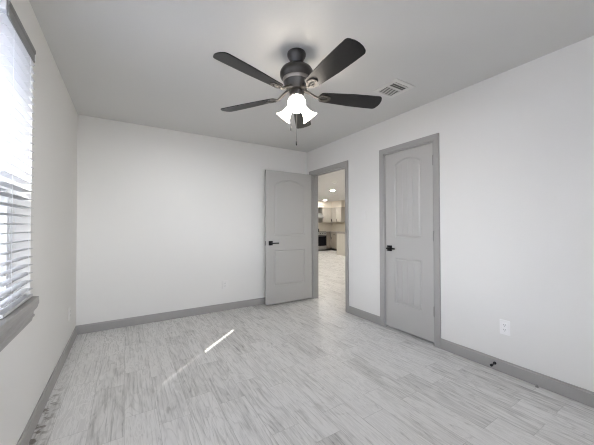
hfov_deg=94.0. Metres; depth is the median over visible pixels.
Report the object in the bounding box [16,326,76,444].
baseboard
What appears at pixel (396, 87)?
ceiling vent
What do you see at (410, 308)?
door
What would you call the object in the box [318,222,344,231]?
backsplash
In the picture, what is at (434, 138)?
trim
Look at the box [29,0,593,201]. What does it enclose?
ceiling
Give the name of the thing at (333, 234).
base cabinet
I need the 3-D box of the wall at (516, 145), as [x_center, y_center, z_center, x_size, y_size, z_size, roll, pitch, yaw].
[-0.550,0.050,5.964,0.115,2.440,12.080,0,-1,-32]
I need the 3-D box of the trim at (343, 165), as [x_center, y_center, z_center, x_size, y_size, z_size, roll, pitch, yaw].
[0.514,0.197,4.244,0.151,2.095,0.940,0,-1,-32]
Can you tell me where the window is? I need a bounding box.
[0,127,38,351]
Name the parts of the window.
sash, sash, frame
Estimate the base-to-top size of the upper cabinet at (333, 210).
0.750 m
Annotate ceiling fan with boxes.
[213,38,381,145]
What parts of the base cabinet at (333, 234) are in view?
door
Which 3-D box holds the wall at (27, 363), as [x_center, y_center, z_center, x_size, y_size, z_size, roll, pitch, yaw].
[-1.327,-0.013,1.139,0.140,2.440,4.694,0,-1,-32]
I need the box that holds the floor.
[28,249,593,444]
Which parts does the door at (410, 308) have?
lever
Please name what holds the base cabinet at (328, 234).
on the floor
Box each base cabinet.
[326,232,330,247]
[331,232,336,250]
[336,233,344,255]
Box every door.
[265,170,311,304]
[385,143,434,341]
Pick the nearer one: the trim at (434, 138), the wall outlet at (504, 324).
the wall outlet at (504, 324)
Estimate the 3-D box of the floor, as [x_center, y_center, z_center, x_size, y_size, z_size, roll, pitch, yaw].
[0.879,1.329,6.901,9.972,0.100,12.200,0,-1,-32]
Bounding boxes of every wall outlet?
[223,280,227,288]
[500,319,509,335]
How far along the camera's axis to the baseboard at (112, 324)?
3.50 m
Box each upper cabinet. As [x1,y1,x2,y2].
[318,207,331,222]
[331,207,340,222]
[336,207,344,221]
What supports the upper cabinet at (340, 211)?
attached to the wall
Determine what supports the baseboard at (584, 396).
attached to the wall at (516, 145)
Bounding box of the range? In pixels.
[318,229,326,249]
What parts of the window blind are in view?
ladder cord, rail, ladder cord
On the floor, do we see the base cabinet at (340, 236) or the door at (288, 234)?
the base cabinet at (340, 236)
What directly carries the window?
in the wall at (27, 363)
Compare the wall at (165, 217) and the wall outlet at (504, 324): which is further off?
the wall at (165, 217)
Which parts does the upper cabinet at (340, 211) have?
door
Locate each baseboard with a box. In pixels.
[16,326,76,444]
[77,297,264,334]
[348,306,593,407]
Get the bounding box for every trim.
[309,160,348,312]
[379,133,440,347]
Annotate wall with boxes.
[0,0,77,444]
[76,114,306,325]
[307,36,593,391]
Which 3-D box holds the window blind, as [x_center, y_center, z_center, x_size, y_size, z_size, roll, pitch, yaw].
[-1.402,-0.276,1.381,0.064,1.386,0.461,0,-1,-32]
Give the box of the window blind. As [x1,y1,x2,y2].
[0,0,35,318]
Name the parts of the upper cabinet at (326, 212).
door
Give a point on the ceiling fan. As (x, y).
(296, 75)
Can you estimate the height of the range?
1.020 m
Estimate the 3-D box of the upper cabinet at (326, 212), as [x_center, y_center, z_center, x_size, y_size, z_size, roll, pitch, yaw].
[1.432,-0.372,14.088,0.582,0.750,0.365,0,-1,-32]
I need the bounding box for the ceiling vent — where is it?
[373,78,414,97]
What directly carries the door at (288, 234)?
in the wall at (516, 145)
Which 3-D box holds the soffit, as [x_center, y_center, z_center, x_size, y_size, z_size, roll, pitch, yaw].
[1.255,-0.913,13.553,2.111,0.319,1.099,0,-1,-32]
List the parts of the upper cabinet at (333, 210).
door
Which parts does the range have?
drawer, oven door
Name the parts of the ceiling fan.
blade, blade, lamp shade, motor, bulb, lamp shade, blade, lamp shade, blade, blade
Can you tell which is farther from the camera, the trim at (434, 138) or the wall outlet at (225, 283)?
the wall outlet at (225, 283)
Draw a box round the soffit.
[318,200,344,207]

